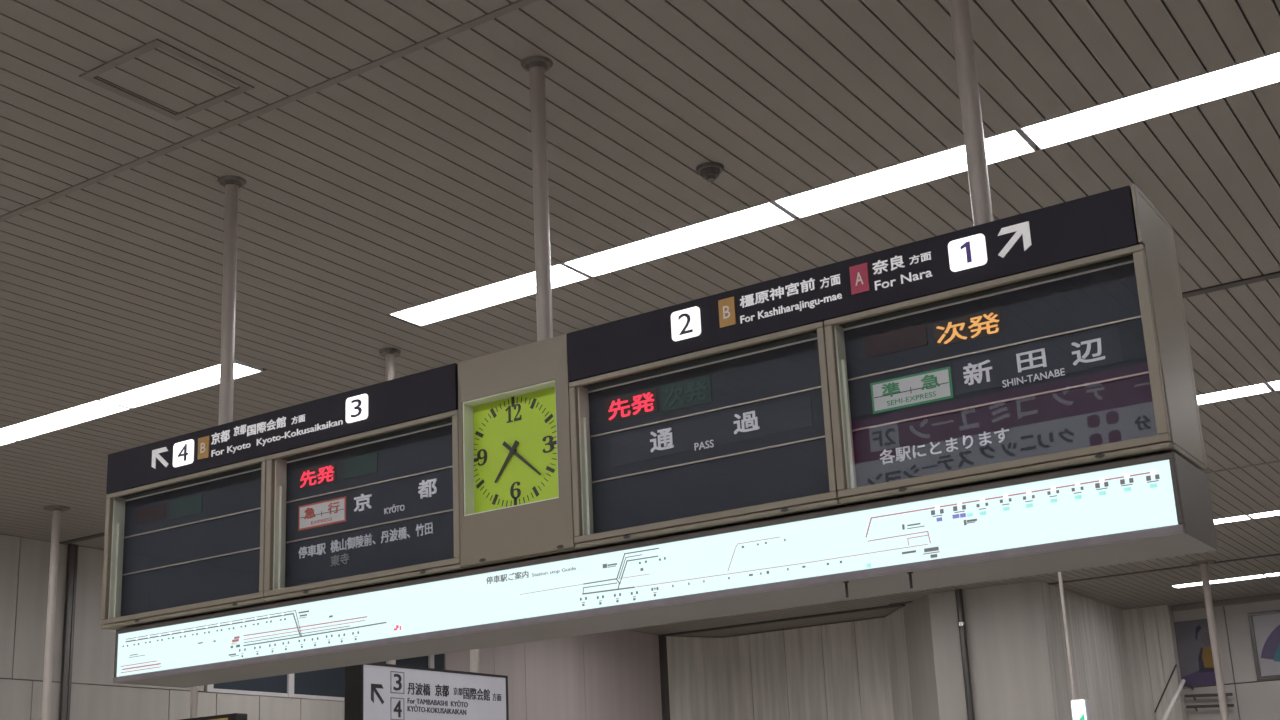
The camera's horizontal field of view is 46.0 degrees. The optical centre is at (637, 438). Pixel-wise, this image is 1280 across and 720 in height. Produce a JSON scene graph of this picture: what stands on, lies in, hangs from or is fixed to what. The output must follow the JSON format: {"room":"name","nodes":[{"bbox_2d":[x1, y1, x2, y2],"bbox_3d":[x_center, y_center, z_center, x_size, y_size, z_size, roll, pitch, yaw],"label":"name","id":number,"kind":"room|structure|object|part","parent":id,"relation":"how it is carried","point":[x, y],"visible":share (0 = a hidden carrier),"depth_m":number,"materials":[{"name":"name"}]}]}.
{"room":"station hall","nodes":[
{"label":"station hall","id":0,"kind":"room"},
{"bbox_2d":[0,534,661,719],"bbox_3d":[-8.257,3.132,14.737,0.330,5.389,32.000,-12,-17,32],"label":"wall","id":1,"kind":"structure","parent":0,"point":[24,562],"depth_m":18.43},
{"bbox_2d":[59,544,78,719],"bbox_3d":[-6.481,3.747,16.985,0.050,5.189,0.125,-12,-17,32],"label":"trim","id":2,"kind":"structure","parent":1,"relation":"attached to","point":[72,556],"depth_m":17.36,"materials":[{"name":"metal"}]},
{"bbox_2d":[205,674,287,697],"bbox_3d":[-5.068,2.545,19.688,0.050,1.594,1.380,-12,-17,32],"label":"window","id":3,"kind":"structure","parent":1,"relation":"in","point":[273,686],"depth_m":19.63,"materials":[{"name":"black glass"}]},
{"bbox_2d":[286,667,344,700],"bbox_3d":[-4.289,2.811,20.833,0.050,1.594,1.440,-12,-17,32],"label":"window","id":4,"kind":"structure","parent":1,"relation":"in","point":[325,684],"depth_m":20.57,"materials":[{"name":"black glass"}]},
{"bbox_2d":[376,656,427,667],"bbox_3d":[-3.505,3.080,21.986,0.050,1.594,1.400,-12,-17,32],"label":"window","id":5,"kind":"structure","parent":1,"relation":"in","point":[422,661],"depth_m":22.27,"materials":[{"name":"black glass"}]},
{"bbox_2d":[428,654,443,668],"bbox_3d":[-3.019,3.246,22.700,0.050,1.594,0.360,-12,-17,32],"label":"window","id":6,"kind":"structure","parent":1,"relation":"in","point":[436,661],"depth_m":22.68,"materials":[{"name":"black glass"}]},
{"bbox_3d":[-3.005,3.258,22.750,0.013,1.494,0.260,-12,-17,32],"label":"pane","id":7,"kind":"part","parent":6,"relation":"part of","materials":[{"name":"black glass"}]},
{"bbox_2d":[0,0,1279,637],"bbox_3d":[2.886,-1.183,10.689,24.600,0.300,36.700,-12,-17,32],"label":"ceiling","id":8,"kind":"structure","parent":0,"point":[405,182],"depth_m":8.50,"materials":[{"name":"paint"}]},
{"bbox_2d":[0,437,16,445],"bbox_3d":[-6.163,0.080,13.503,1.506,0.097,0.335,-12,-17,32],"label":"ceiling light","id":9,"kind":"object","parent":8,"relation":"attached to","point":[3,441],"visible":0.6,"depth_m":13.29,"materials":[{"name":"white plastic"}]},
{"bbox_2d":[0,400,130,440],"bbox_3d":[-4.893,-0.189,12.703,1.496,0.097,0.335,-12,-17,32],"label":"ceiling light","id":10,"kind":"object","parent":8,"relation":"attached to","point":[92,410],"visible":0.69,"depth_m":12.72,"materials":[{"name":"white plastic"}]},
{"bbox_2d":[79,39,253,120],"bbox_3d":[-2.247,-1.705,7.214,0.555,0.008,0.580,-12,-17,32],"label":"access hatch","id":11,"kind":"object","parent":8,"relation":"attached to","point":[90,76],"visible":1,"depth_m":7.18,"materials":[{"name":"grey metal"}]},
{"bbox_2d":[99,359,262,407],"bbox_3d":[-3.615,-0.460,11.897,1.526,0.097,0.335,-12,-17,32],"label":"ceiling light","id":12,"kind":"object","parent":8,"relation":"attached to","point":[210,376],"visible":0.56,"depth_m":11.95,"materials":[{"name":"white plastic"}]},
{"bbox_2d":[180,686,246,719],"bbox_3d":[-4.632,2.196,16.280,1.095,2.713,0.166,-12,-17,32],"label":"hanging sign","id":13,"kind":"object","parent":8,"relation":"hanging from","point":[194,690],"visible":0.34,"depth_m":16.01,"materials":[{"name":"metal"}]},
{"bbox_2d":[218,175,245,424],"bbox_3d":[-2.201,-0.700,8.125,0.155,1.489,0.155,-12,-17,32],"label":"pole","id":14,"kind":"object","parent":8,"relation":"hanging from","point":[232,183],"visible":0.93,"depth_m":8.12,"materials":[{"name":"metal"}]},
{"bbox_2d":[0,0,538,221],"bbox_3d":[-0.018,-2.034,6.369,24.000,0.010,0.045,-12,-17,32],"label":"trim","id":15,"kind":"structure","parent":8,"relation":"attached to","point":[511,7],"depth_m":7.46,"materials":[{"name":"grey metal"}]},
{"bbox_2d":[344,348,508,719],"bbox_3d":[-1.552,0.876,11.225,0.180,3.012,1.607,-12,-17,32],"label":"platform sign","id":16,"kind":"object","parent":8,"relation":"hanging from","point":[372,691],"visible":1,"depth_m":10.81,"materials":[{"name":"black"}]},
{"bbox_2d":[389,262,589,325],"bbox_3d":[-1.024,-1.010,10.263,1.481,0.097,0.335,-12,-17,32],"label":"ceiling light","id":17,"kind":"object","parent":8,"relation":"attached to","point":[524,285],"visible":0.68,"depth_m":10.31,"materials":[{"name":"white plastic"}]},
{"bbox_2d":[521,56,552,340],"bbox_3d":[-0.446,-1.072,7.018,0.155,1.489,0.155,-12,-17,32],"label":"pole","id":18,"kind":"object","parent":8,"relation":"hanging from","point":[537,66],"visible":0.88,"depth_m":7.01,"materials":[{"name":"metal"}]},
{"bbox_2d":[107,184,1206,629],"bbox_3d":[-0.398,0.101,6.711,5.455,0.938,0.502,-12,-17,32],"label":"housing","id":19,"kind":"object","parent":18,"relation":"hanging from","point":[1154,231],"depth_m":5.35,"materials":[{"name":"beige metal"}]},
{"bbox_3d":[-2.666,0.583,8.137,0.010,0.894,0.424,-12,-17,32],"label":"panel","id":20,"kind":"part","parent":19,"relation":"part of","materials":[{"name":"beige metal"}]},
{"bbox_2d":[101,456,266,628],"bbox_3d":[-2.265,0.550,7.648,1.203,0.716,0.132,-12,-17,32],"label":"display","id":21,"kind":"object","parent":19,"relation":"attached to","point":[197,546],"visible":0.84,"depth_m":7.71,"materials":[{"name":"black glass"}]},
{"bbox_3d":[-2.555,0.399,7.923,0.232,0.081,0.004,-12,-17,32],"label":"led panel","id":22,"kind":"part","parent":21,"relation":"part of","materials":[{"name":"black plastic"}]},
{"bbox_3d":[-2.276,0.878,7.521,1.203,0.018,0.028,-12,-17,32],"label":"rail","id":23,"kind":"part","parent":21,"relation":"part of","materials":[{"name":"beige metal"}]},
{"bbox_3d":[-2.327,0.353,7.779,0.242,0.092,0.004,-12,-17,32],"label":"led panel","id":24,"kind":"part","parent":21,"relation":"part of","materials":[{"name":"black plastic"}]},
{"bbox_3d":[-2.243,0.621,7.655,1.161,0.007,0.007,-12,-17,32],"label":"flap rail","id":25,"kind":"part","parent":21,"relation":"part of","materials":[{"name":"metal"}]},
{"bbox_3d":[-2.252,0.428,7.707,1.161,0.007,0.007,-12,-17,32],"label":"flap rail","id":26,"kind":"part","parent":21,"relation":"part of","materials":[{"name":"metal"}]},
{"bbox_3d":[-2.261,0.233,7.758,1.161,0.007,0.007,-12,-17,32],"label":"flap rail","id":27,"kind":"part","parent":21,"relation":"part of","materials":[{"name":"silver metal"}]},
{"bbox_2d":[106,363,457,493],"bbox_3d":[-1.812,-0.020,7.406,2.413,0.217,0.044,-12,-17,32],"label":"direction sign","id":28,"kind":"object","parent":19,"relation":"attached to","point":[431,392],"visible":1,"depth_m":7.31,"materials":[{"name":"black plastic"}]},
{"bbox_2d":[264,410,463,601],"bbox_3d":[-1.255,0.335,7.011,1.215,0.716,0.132,-12,-17,32],"label":"display","id":29,"kind":"object","parent":19,"relation":"attached to","point":[384,508],"visible":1,"depth_m":7.06,"materials":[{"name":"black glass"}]},
{"bbox_3d":[-1.546,0.181,7.288,0.245,0.091,0.004,-12,-17,32],"label":"led panel","id":30,"kind":"part","parent":29,"relation":"part of","materials":[{"name":"black plastic"}]},
{"bbox_3d":[-1.508,0.361,7.221,0.314,0.121,0.004,-12,-17,32],"label":"service plate","id":31,"kind":"part","parent":29,"relation":"part of","materials":[{"name":"white plastic"}]},
{"bbox_3d":[-1.509,0.361,7.219,0.296,0.103,0.002,-12,-17,32],"label":"plate","id":32,"kind":"part","parent":29,"relation":"part of","materials":[{"name":"white plastic"}]},
{"bbox_3d":[-1.310,0.129,7.140,0.216,0.100,0.004,-12,-17,32],"label":"led panel","id":33,"kind":"part","parent":29,"relation":"part of","materials":[{"name":"black plastic"}]},
{"bbox_3d":[-1.266,0.663,6.884,1.215,0.018,0.028,-12,-17,32],"label":"rail","id":34,"kind":"part","parent":29,"relation":"part of","materials":[{"name":"beige metal"}]},
{"bbox_3d":[-1.233,0.407,7.019,1.161,0.007,0.007,-12,-17,32],"label":"flap rail","id":35,"kind":"part","parent":29,"relation":"part of","materials":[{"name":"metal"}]},
{"bbox_3d":[-1.242,0.214,7.070,1.161,0.007,0.007,-12,-17,32],"label":"flap rail","id":36,"kind":"part","parent":29,"relation":"part of","materials":[{"name":"metal"}]},
{"bbox_3d":[-1.251,0.019,7.121,1.161,0.007,0.007,-12,-17,32],"label":"flap rail","id":37,"kind":"part","parent":29,"relation":"part of","materials":[{"name":"silver metal"}]},
{"bbox_2d":[458,334,575,566],"bbox_3d":[-0.525,0.057,6.525,0.606,0.929,0.091,-12,-17,32],"label":"clock","id":38,"kind":"object","parent":19,"relation":"attached to","point":[516,494],"visible":1,"depth_m":6.52,"materials":[{"name":"green plastic"}]},
{"bbox_3d":[-0.379,0.545,6.591,5.455,0.018,0.424,-12,-17,32],"label":"panel","id":39,"kind":"part","parent":19,"relation":"part of","materials":[{"name":"beige metal"}]},
{"bbox_2d":[113,451,1217,687],"bbox_3d":[-0.331,0.719,6.531,5.367,0.332,0.466,-12,-17,32],"label":"map","id":40,"kind":"object","parent":19,"relation":"attached to","point":[1156,506],"visible":1,"depth_m":5.91,"materials":[{"name":"backlit printed plastic panel"},{"name":"brown grey enamel"}]},
{"bbox_3d":[-0.448,0.769,6.329,5.367,0.027,0.026,-12,-17,32],"label":"drip rail","id":41,"kind":"part","parent":40,"relation":"part of","materials":[{"name":"white plastic"}]},
{"bbox_3d":[-0.270,0.145,6.899,5.455,0.930,0.040,-12,-17,32],"label":"panel","id":42,"kind":"part","parent":19,"relation":"part of","materials":[{"name":"beige metal"}]},
{"bbox_2d":[569,321,839,548],"bbox_3d":[0.261,0.014,6.055,1.204,0.716,0.132,-12,-17,32],"label":"display","id":43,"kind":"object","parent":19,"relation":"attached to","point":[746,434],"visible":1,"depth_m":6.08,"materials":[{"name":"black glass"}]},
{"bbox_3d":[-0.025,-0.136,6.328,0.258,0.097,0.004,-12,-17,32],"label":"led panel","id":44,"kind":"part","parent":43,"relation":"part of","materials":[{"name":"black plastic"}]},
{"bbox_3d":[0.200,-0.183,6.186,0.244,0.114,0.004,-12,-17,32],"label":"led panel","id":45,"kind":"part","parent":43,"relation":"part of","materials":[{"name":"black plastic"}]},
{"bbox_3d":[0.265,-0.299,6.164,1.165,0.007,0.007,-12,-17,32],"label":"flap rail","id":46,"kind":"part","parent":43,"relation":"part of","materials":[{"name":"silver metal"}]},
{"bbox_3d":[0.274,-0.106,6.113,1.165,0.007,0.007,-12,-17,32],"label":"flap rail","id":47,"kind":"part","parent":43,"relation":"part of","materials":[{"name":"metal"}]},
{"bbox_3d":[0.250,0.342,5.927,1.204,0.018,0.028,-12,-17,32],"label":"rail","id":48,"kind":"part","parent":43,"relation":"part of","materials":[{"name":"beige metal"}]},
{"bbox_3d":[0.283,0.086,6.062,1.165,0.007,0.007,-12,-17,32],"label":"flap rail","id":49,"kind":"part","parent":43,"relation":"part of","materials":[{"name":"metal"}]},
{"bbox_3d":[0.284,-0.024,6.092,0.946,0.125,0.003,-12,-17,32],"label":"flap plate","id":50,"kind":"part","parent":43,"relation":"part of","materials":[{"name":"black plastic"}]},
{"bbox_2d":[567,185,1138,381],"bbox_3d":[0.710,-0.555,5.816,2.403,0.217,0.044,-12,-17,32],"label":"direction sign","id":51,"kind":"object","parent":19,"relation":"attached to","point":[1103,222],"visible":1,"depth_m":5.70,"materials":[{"name":"black plastic"}]},
{"bbox_2d":[824,244,1171,503],"bbox_3d":[1.270,-0.200,5.419,1.211,0.716,0.132,-12,-17,32],"label":"display","id":52,"kind":"object","parent":19,"relation":"attached to","point":[1060,370],"visible":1,"depth_m":5.43,"materials":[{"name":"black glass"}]},
{"bbox_3d":[0.977,-0.368,5.701,0.252,0.086,0.004,-12,-17,32],"label":"led panel","id":53,"kind":"part","parent":52,"relation":"part of","materials":[{"name":"black plastic"}]},
{"bbox_3d":[1.023,-0.178,5.625,0.322,0.120,0.004,-12,-17,32],"label":"service plate","id":54,"kind":"part","parent":52,"relation":"part of","materials":[{"name":"white plastic"}]},
{"bbox_3d":[1.022,-0.179,5.623,0.304,0.102,0.002,-12,-17,32],"label":"plate","id":55,"kind":"part","parent":52,"relation":"part of","materials":[{"name":"white plastic"}]},
{"bbox_3d":[1.216,-0.404,5.546,0.256,0.091,0.004,-12,-17,32],"label":"led panel","id":56,"kind":"part","parent":52,"relation":"part of","materials":[{"name":"black plastic"}]},
{"bbox_3d":[1.271,-0.520,5.532,1.161,0.007,0.007,-12,-17,32],"label":"flap rail","id":57,"kind":"part","parent":52,"relation":"part of","materials":[{"name":"silver metal"}]},
{"bbox_3d":[1.280,-0.323,5.480,1.161,0.007,0.007,-12,-17,32],"label":"flap rail","id":58,"kind":"part","parent":52,"relation":"part of","materials":[{"name":"metal"}]},
{"bbox_3d":[1.289,-0.128,5.428,1.161,0.007,0.007,-12,-17,32],"label":"flap rail","id":59,"kind":"part","parent":52,"relation":"part of","materials":[{"name":"metal"}]},
{"bbox_3d":[1.259,0.128,5.291,1.211,0.018,0.028,-12,-17,32],"label":"rail","id":60,"kind":"part","parent":52,"relation":"part of","materials":[{"name":"beige metal"}]},
{"bbox_3d":[1.420,-0.273,5.378,0.606,0.126,0.003,-12,-17,32],"label":"flap plate","id":61,"kind":"part","parent":52,"relation":"part of","materials":[{"name":"black plastic"}]},
{"bbox_3d":[-0.420,-0.342,6.825,5.455,0.022,0.424,-12,-17,32],"label":"panel","id":62,"kind":"part","parent":19,"relation":"part of","materials":[{"name":"beige metal"}]},
{"bbox_3d":[1.855,-0.392,5.268,0.014,0.916,0.460,-12,-17,32],"label":"panel","id":63,"kind":"part","parent":19,"relation":"part of","materials":[{"name":"beige metal"}]},
{"bbox_2d":[59,271,1279,544],"bbox_3d":[3.298,-0.896,11.244,24.000,0.016,0.095,-12,-17,32],"label":"trim","id":64,"kind":"structure","parent":8,"relation":"attached to","point":[1273,275],"depth_m":10.70,"materials":[{"name":"white metal"}]},
{"bbox_2d":[564,201,795,276],"bbox_3d":[0.243,-1.278,9.463,1.516,0.097,0.335,-12,-17,32],"label":"ceiling light","id":65,"kind":"object","parent":8,"relation":"attached to","point":[769,214],"visible":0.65,"depth_m":9.47,"materials":[{"name":"white plastic"}]},
{"bbox_2d":[696,162,723,181],"bbox_3d":[0.409,-1.475,8.417,0.160,0.075,0.160,-12,-17,32],"label":"smoke detector","id":66,"kind":"object","parent":8,"relation":"attached to","point":[709,171],"visible":1,"depth_m":8.38,"materials":[{"name":"grey plastic"}]},
{"bbox_2d":[774,128,1035,218],"bbox_3d":[1.512,-1.548,8.663,1.484,0.097,0.335,-12,-17,32],"label":"ceiling light","id":67,"kind":"object","parent":8,"relation":"attached to","point":[1014,143],"visible":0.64,"depth_m":8.70,"materials":[{"name":"white plastic"}]},
{"bbox_2d":[949,0,992,225],"bbox_3d":[1.295,-1.441,5.920,0.155,1.489,0.155,-12,-17,32],"label":"pole","id":68,"kind":"object","parent":8,"relation":"hanging from","point":[975,150],"visible":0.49,"depth_m":5.84,"materials":[{"name":"metal"}]},
{"bbox_2d":[1058,572,1090,719],"bbox_3d":[4.626,1.812,16.206,0.181,2.827,0.127,-12,-17,32],"label":"exit sign","id":69,"kind":"object","parent":8,"relation":"hanging from","point":[1080,708],"visible":0.58,"depth_m":16.00,"materials":[{"name":"metal"}]},
{"bbox_3d":[4.585,1.617,16.284,0.100,2.407,0.100,-12,-17,32],"label":"rod","id":70,"kind":"part","parent":69,"relation":"part of","materials":[{"name":"paint"}]},
{"bbox_2d":[1020,52,1279,149],"bbox_3d":[2.774,-1.815,7.868,1.498,0.097,0.335,-12,-17,32],"label":"ceiling light","id":71,"kind":"object","parent":8,"relation":"attached to","point":[1237,78],"visible":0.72,"depth_m":7.93,"materials":[{"name":"white plastic"}]},
{"bbox_2d":[1172,582,1201,587],"bbox_3d":[9.069,2.369,24.820,0.477,0.097,0.367,-12,-17,32],"label":"ceiling light","id":72,"kind":"object","parent":8,"relation":"attached to","point":[1198,583],"depth_m":24.93,"materials":[{"name":"white plastic"}]},
{"bbox_2d":[1190,560,1228,719],"bbox_3d":[8.589,4.358,21.912,0.375,5.188,0.375,-12,-17,32],"label":"support pole","id":73,"kind":"object","parent":8,"relation":"hanging from","point":[1203,563],"visible":1,"depth_m":22.25,"materials":[{"name":"metal"}]},
{"bbox_2d":[1214,514,1250,523],"bbox_3d":[7.181,1.093,19.658,1.506,0.097,0.330,-12,-17,32],"label":"ceiling light","id":74,"kind":"object","parent":8,"relation":"attached to","point":[1244,517],"visible":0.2,"depth_m":19.45,"materials":[{"name":"white plastic"}]},
{"bbox_2d":[1214,516,1246,520],"bbox_3d":[7.173,1.105,19.640,1.486,0.038,0.273,-12,-17,32],"label":"diffuser","id":75,"kind":"object","parent":74,"relation":"attached to","point":[1237,518],"depth_m":19.43,"materials":[{"name":"white plastic"}]},
{"bbox_2d":[1197,383,1271,404],"bbox_3d":[4.965,-0.366,13.740,1.484,0.097,0.340,-12,-17,32],"label":"ceiling light","id":76,"kind":"object","parent":8,"relation":"attached to","point":[1264,387],"visible":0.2,"depth_m":13.55,"materials":[{"name":"white plastic"}]},
{"bbox_2d":[1197,384,1266,399],"bbox_3d":[4.956,-0.354,13.723,1.464,0.038,0.283,-12,-17,32],"label":"diffuser","id":77,"kind":"object","parent":76,"relation":"attached to","point":[1258,388],"depth_m":13.55,"materials":[{"name":"white plastic"}]},
{"bbox_2d":[1209,574,1265,583],"bbox_3d":[9.715,2.236,24.427,0.887,0.097,0.352,-12,-17,32],"label":"ceiling light","id":78,"kind":"object","parent":8,"relation":"attached to","point":[1221,581],"depth_m":24.51,"materials":[{"name":"white plastic"}]},
{"bbox_2d":[1205,460,1279,473],"bbox_3d":[6.747,0.282,16.319,24.000,0.010,0.060,-12,-17,32],"label":"trim","id":79,"kind":"structure","parent":8,"relation":"attached to","point":[1265,463],"depth_m":16.41,"materials":[{"name":"metal"}]},
{"bbox_2d":[1248,510,1279,518],"bbox_3d":[8.446,0.825,18.860,1.484,0.097,0.330,-12,-17,32],"label":"ceiling light","id":80,"kind":"object","parent":8,"relation":"attached to","point":[1272,513],"visible":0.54,"depth_m":19.23,"materials":[{"name":"white plastic"}]},
{"bbox_2d":[1251,511,1279,515],"bbox_3d":[8.438,0.837,18.843,1.464,0.038,0.273,-12,-17,32],"label":"diffuser","id":81,"kind":"object","parent":80,"relation":"attached to","point":[1273,513],"depth_m":19.21,"materials":[{"name":"white plastic"}]},
{"bbox_2d":[1264,572,1279,576],"bbox_3d":[10.703,2.028,23.813,1.476,0.097,0.340,-12,-17,32],"label":"ceiling light","id":82,"kind":"object","parent":8,"relation":"attached to","point":[1278,573],"visible":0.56,"depth_m":24.25,"materials":[{"name":"white plastic"}]},
{"bbox_2d":[1267,380,1279,390],"bbox_3d":[6.226,-0.634,12.945,1.498,0.097,0.340,-12,-17,32],"label":"ceiling light","id":83,"kind":"object","parent":8,"relation":"attached to","point":[1275,385],"visible":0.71,"depth_m":13.31,"materials":[{"name":"white plastic"}]},
{"bbox_2d":[1270,381,1279,385],"bbox_3d":[6.218,-0.622,12.928,1.478,0.038,0.283,-12,-17,32],"label":"diffuser","id":84,"kind":"object","parent":83,"relation":"attached to","point":[1274,383],"depth_m":13.28,"materials":[{"name":"white plastic"}]},
{"bbox_2d":[666,607,912,719],"bbox_3d":[2.909,5.875,26.641,4.900,5.169,1.260,-12,-17,32],"label":"wall","id":85,"kind":"structure","parent":0,"point":[853,670],"depth_m":27.63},
{"bbox_2d":[658,635,669,719],"bbox_3d":[0.576,6.160,27.336,0.120,5.179,0.120,-12,-17,32],"label":"trim","id":86,"kind":"structure","parent":85,"relation":"attached to","point":[662,639],"depth_m":27.75,"materials":[{"name":"metal"}]},
{"bbox_2d":[662,604,904,635],"bbox_3d":[2.471,3.239,26.752,4.880,0.040,0.120,-12,-17,32],"label":"trim","id":87,"kind":"structure","parent":85,"relation":"attached to","point":[897,605],"depth_m":26.61,"materials":[{"name":"grey metal"}]},
{"bbox_2d":[903,581,1055,719],"bbox_3d":[5.322,5.006,23.802,0.672,5.189,2.749,10,-19,-40],"label":"wall column","id":88,"kind":"structure","parent":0,"point":[1010,675],"depth_m":23.87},
{"bbox_2d":[955,589,974,719],"bbox_3d":[5.266,4.932,23.509,0.128,5.187,0.128,-12,-17,32],"label":"pipe","id":89,"kind":"object","parent":88,"relation":"attached to","point":[958,592],"visible":1,"depth_m":23.86,"materials":[{"name":"metal"}]},
{"bbox_2d":[1040,581,1186,719],"bbox_3d":[8.056,5.159,24.858,0.890,5.189,4.981,-12,-17,32],"label":"wall","id":90,"kind":"structure","parent":0,"point":[1123,661],"depth_m":26.34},
{"bbox_2d":[889,554,1279,604],"bbox_3d":[12.304,1.101,20.378,19.300,0.016,0.100,-12,-17,32],"label":"trim","id":91,"kind":"structure","parent":90,"relation":"attached to","point":[1270,555],"depth_m":23.15,"materials":[{"name":"metal"}]},
{"bbox_2d":[1154,664,1176,712],"bbox_3d":[9.400,4.450,26.812,0.498,0.815,0.032,-12,-17,32],"label":"trim","id":92,"kind":"structure","parent":90,"relation":"attached to","point":[1175,664],"depth_m":26.80,"materials":[{"name":"black metal"}]},
{"bbox_2d":[1172,600,1279,719],"bbox_3d":[13.053,4.810,24.795,24.600,5.389,0.300,-12,-17,32],"label":"wall","id":93,"kind":"structure","parent":0,"point":[1256,700],"depth_m":26.52,"materials":[{"name":"paint"}]},
{"bbox_2d":[1162,679,1193,719],"bbox_3d":[9.180,5.872,25.070,0.068,3.821,3.132,-11,-17,28],"label":"stair handrail","id":94,"kind":"object","parent":93,"relation":"attached to","point":[1183,681],"visible":1,"depth_m":25.27,"materials":[{"name":"metal"}]},
{"bbox_2d":[1174,619,1215,686],"bbox_3d":[9.988,3.824,26.905,0.650,1.160,0.027,-12,-17,32],"label":"poster","id":95,"kind":"object","parent":93,"relation":"attached to","point":[1196,664],"visible":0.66,"depth_m":26.91,"materials":[{"name":"paper"}]},
{"bbox_2d":[1185,693,1232,700],"bbox_3d":[10.096,4.545,26.595,0.803,0.111,0.151,-12,-17,32],"label":"wall rail","id":96,"kind":"object","parent":93,"relation":"attached to","point":[1215,694],"visible":0.72,"depth_m":26.57,"materials":[{"name":"metal"}]},
{"bbox_2d":[1186,704,1233,710],"bbox_3d":[10.104,4.728,26.547,0.803,0.111,0.151,-12,-17,32],"label":"wall rail","id":97,"kind":"object","parent":93,"relation":"attached to","point":[1214,705],"visible":0.76,"depth_m":26.53,"materials":[{"name":"metal"}]},
{"bbox_2d":[1171,593,1279,611],"bbox_3d":[16.247,1.687,23.102,15.800,0.100,0.100,-12,-17,32],"label":"trim","id":98,"kind":"structure","parent":93,"relation":"attached to","point":[1270,597],"depth_m":26.68,"materials":[{"name":"grey metal"}]},
{"bbox_2d":[1247,610,1279,679],"bbox_3d":[11.331,3.531,26.046,1.330,1.170,0.049,-12,-17,32],"label":"framed poster","id":99,"kind":"object","parent":93,"relation":"attached to","point":[1264,626],"visible":1,"depth_m":26.27,"materials":[{"name":"paper"}]},
{"bbox_3d":[3.127,4.071,9.303,24.600,0.200,36.700,-12,-17,32],"label":"floor","id":100,"kind":"structure","parent":0,"visible":0},
{"bbox_2d":[41,505,70,719],"bbox_3d":[-5.965,3.236,15.136,0.275,5.188,0.275,-12,-17,32],"label":"support pole","id":101,"kind":"object","parent":100,"relation":"on","point":[57,509],"visible":1,"depth_m":15.50,"materials":[{"name":"metal"}]}
]}

